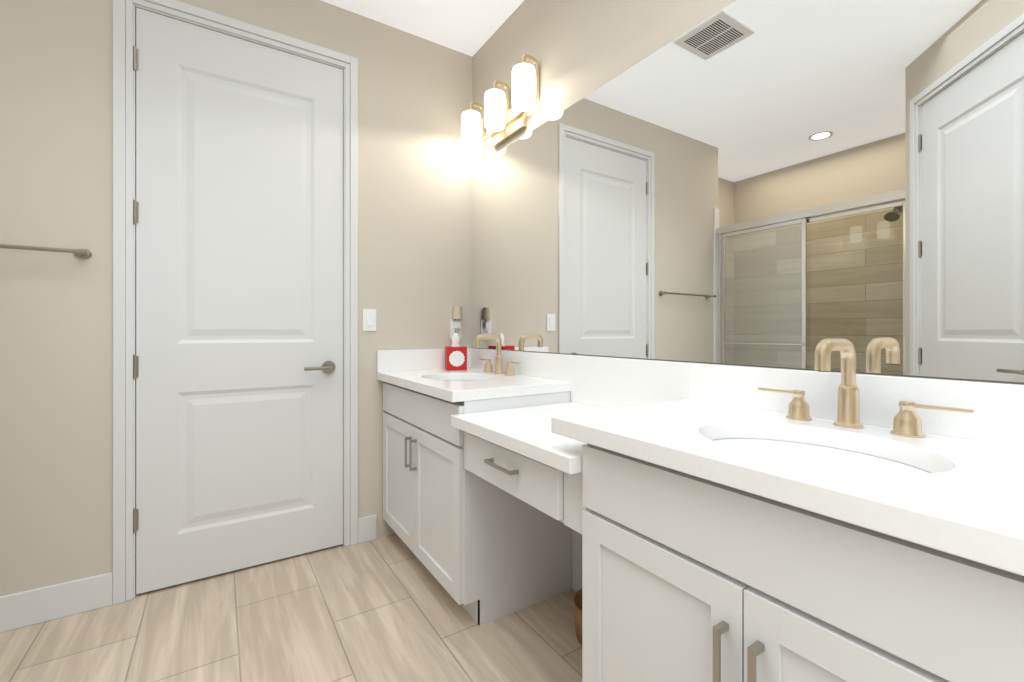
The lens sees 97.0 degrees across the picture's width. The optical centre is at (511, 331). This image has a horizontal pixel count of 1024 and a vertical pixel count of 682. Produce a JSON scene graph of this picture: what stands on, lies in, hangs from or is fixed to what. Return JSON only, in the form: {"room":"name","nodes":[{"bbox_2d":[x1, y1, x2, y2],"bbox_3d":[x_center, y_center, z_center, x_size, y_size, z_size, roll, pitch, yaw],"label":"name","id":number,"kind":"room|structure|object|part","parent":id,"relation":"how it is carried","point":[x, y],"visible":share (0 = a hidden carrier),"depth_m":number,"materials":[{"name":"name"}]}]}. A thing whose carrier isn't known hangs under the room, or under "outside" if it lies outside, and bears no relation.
{"room":"bathroom","nodes":[
{"label":"bathroom","id":0,"kind":"room"},
{"bbox_2d":[0,0,471,595],"bbox_3d":[-1.375,-0.275,2.260,2.610,2.750,0.460,0,0,-33],"label":"wall","id":1,"kind":"structure","parent":0,"point":[56,308],"depth_m":1.80,"materials":[{"name":"beige paint"}]},
{"bbox_2d":[0,244,91,257],"bbox_3d":[-1.922,-0.305,1.584,0.662,0.036,0.078,0,0,-33],"label":"towel rail","id":2,"kind":"object","parent":1,"relation":"attached to","point":[83,253],"visible":1,"depth_m":1.69,"materials":[{"name":"grey metal"}]},
{"bbox_2d":[0,572,112,632],"bbox_3d":[-1.946,1.035,1.608,0.803,0.130,0.014,0,0,-33],"label":"baseboard","id":3,"kind":"structure","parent":1,"relation":"attached to","point":[39,605],"depth_m":1.73,"materials":[{"name":"white wood"}]},
{"bbox_2d":[113,0,357,604],"bbox_3d":[-1.217,-0.155,2.107,0.962,2.511,0.067,0,0,-33],"label":"door frame","id":4,"kind":"structure","parent":1,"relation":"attached to","point":[124,303],"depth_m":1.87,"materials":[{"name":"white wood"}]},
{"bbox_2d":[133,8,342,593],"bbox_3d":[-1.206,-0.126,2.081,0.830,2.428,0.102,0,0,-33],"label":"closet door","id":5,"kind":"structure","parent":1,"relation":"in","point":[238,222],"depth_m":2.06,"materials":[{"name":"white wood"}]},
{"bbox_3d":[-0.943,0.180,2.230,0.152,0.064,0.066,0,0,-33],"label":"handle","id":6,"kind":"part","parent":5,"relation":"part of","materials":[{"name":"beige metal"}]},
{"bbox_2d":[363,309,375,330],"bbox_3d":[-0.749,-0.060,2.384,0.070,0.115,0.009,0,0,-33],"label":"light switch","id":7,"kind":"object","parent":1,"relation":"attached to","point":[369,319],"visible":1,"depth_m":2.38,"materials":[{"name":"white plastic"}]},
{"bbox_2d":[377,348,468,369],"bbox_3d":[-0.482,0.158,2.548,0.552,0.115,0.020,0,0,-33],"label":"backsplash","id":8,"kind":"structure","parent":1,"relation":"attached to","point":[386,359],"depth_m":2.49,"materials":[{"name":"white stone"}]},
{"bbox_2d":[450,306,462,338],"bbox_3d":[-0.319,-0.051,2.643,0.070,0.188,0.060,0,0,-33],"label":"electrical outlet","id":9,"kind":"object","parent":1,"relation":"attached to","point":[456,323],"visible":0.92,"depth_m":2.64,"materials":[{"name":"white plastic"}]},
{"bbox_3d":[-0.328,-0.015,2.657,0.070,0.115,0.008,0,0,-33],"label":"plate","id":10,"kind":"part","parent":9,"relation":"part of","materials":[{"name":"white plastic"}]},
{"bbox_2d":[452,306,462,328],"bbox_3d":[-0.319,-0.081,2.643,0.060,0.128,0.060,0,0,-33],"label":"night light","id":11,"kind":"object","parent":9,"relation":"attached to","point":[457,318],"depth_m":2.63,"materials":[{"name":"white plastic"}]},
{"bbox_2d":[469,348,1023,445],"bbox_3d":[0.566,0.200,1.455,0.020,0.200,2.994,0,0,-33],"label":"backsplash","id":12,"kind":"structure","parent":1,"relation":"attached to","point":[999,417],"depth_m":1.26,"materials":[{"name":"white stone"}]},
{"bbox_2d":[0,534,581,681],"bbox_3d":[-1.026,1.150,0.699,3.920,0.100,3.860,0,0,-33],"label":"floor","id":13,"kind":"structure","parent":0,"point":[388,608],"depth_m":1.64,"materials":[{"name":"tile"}]},
{"bbox_2d":[572,559,581,591],"bbox_3d":[0.440,1.035,1.659,0.014,0.130,0.656,0,0,-33],"label":"baseboard","id":14,"kind":"structure","parent":13,"relation":"on","point":[576,567],"depth_m":1.91,"materials":[{"name":"white wood"}]},
{"bbox_2d":[573,588,581,644],"bbox_3d":[0.320,1.034,1.629,0.200,0.129,0.200,0,0,-33],"label":"basket","id":15,"kind":"object","parent":13,"relation":"on","point":[577,601],"visible":0.19,"depth_m":1.60,"materials":[{"name":"brown wicker"}]},
{"bbox_2d":[377,378,1023,681],"bbox_3d":[0.334,0.678,1.305,0.572,0.844,2.994,0,0,-33],"label":"bathroom vanity","id":16,"kind":"object","parent":13,"relation":"on","point":[701,522],"depth_m":0.88,"materials":[{"name":"white wood"}]},
{"bbox_2d":[377,366,568,397],"bbox_3d":[-0.226,0.235,2.171,0.572,0.040,0.931,0,0,-33],"label":"countertop","id":17,"kind":"structure","parent":16,"relation":"on","point":[482,384],"depth_m":1.91,"materials":[{"name":"white stone"}]},
{"bbox_2d":[437,374,472,381],"bbox_3d":[-0.256,0.333,2.168,0.376,0.180,0.464,0,0,-33],"label":"sink","id":18,"kind":"object","parent":17,"relation":"in","point":[466,379],"depth_m":2.35,"materials":[{"name":"white ceramic"}]},
{"bbox_2d":[445,333,466,369],"bbox_3d":[-0.315,0.111,2.545,0.112,0.206,0.113,0,0,-13],"label":"tissue box","id":19,"kind":"object","parent":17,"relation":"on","point":[455,355],"visible":1,"depth_m":2.49,"materials":[{"name":"red cardboard"}]},
{"bbox_2d":[473,334,520,373],"bbox_3d":[-0.114,0.115,2.283,0.166,0.201,0.406,0,0,-33],"label":"faucet","id":20,"kind":"object","parent":17,"relation":"on","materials":[{"name":"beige metal"}]},
{"bbox_2d":[549,398,1023,565],"bbox_3d":[0.743,0.235,0.673,0.572,0.040,1.489,0,0,-33],"label":"countertop","id":21,"kind":"structure","parent":16,"relation":"on","point":[977,502],"depth_m":0.73,"materials":[{"name":"white stone"}]},
{"bbox_2d":[697,426,952,485],"bbox_3d":[0.575,0.333,0.883,0.376,0.180,0.464,0,0,-33],"label":"sink","id":22,"kind":"object","parent":21,"relation":"in","point":[907,468],"depth_m":0.93,"materials":[{"name":"white ceramic"}]},
{"bbox_2d":[757,338,976,437],"bbox_3d":[0.717,0.115,0.998,0.166,0.201,0.406,0,0,-33],"label":"faucet","id":23,"kind":"object","parent":21,"relation":"on","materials":[{"name":"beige metal"}]},
{"bbox_2d":[321,0,523,55],"bbox_3d":[-1.026,-1.700,0.699,3.920,0.100,3.860,0,0,-33],"label":"ceiling","id":24,"kind":"structure","parent":0,"point":[469,27],"depth_m":2.37,"materials":[{"name":"white paint"}]},
{"bbox_2d":[471,0,1023,383],"bbox_3d":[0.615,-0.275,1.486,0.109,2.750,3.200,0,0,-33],"label":"mirror","id":25,"kind":"object","parent":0,"point":[784,183],"depth_m":1.26,"materials":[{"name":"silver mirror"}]},
{"bbox_2d":[461,54,538,148],"bbox_3d":[-0.072,-1.149,2.328,0.146,0.279,0.630,0,0,-33],"label":"sconce","id":26,"kind":"object","parent":25,"relation":"attached to","point":[502,121],"visible":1,"depth_m":2.28,"materials":[{"name":"white glass"}]}
]}

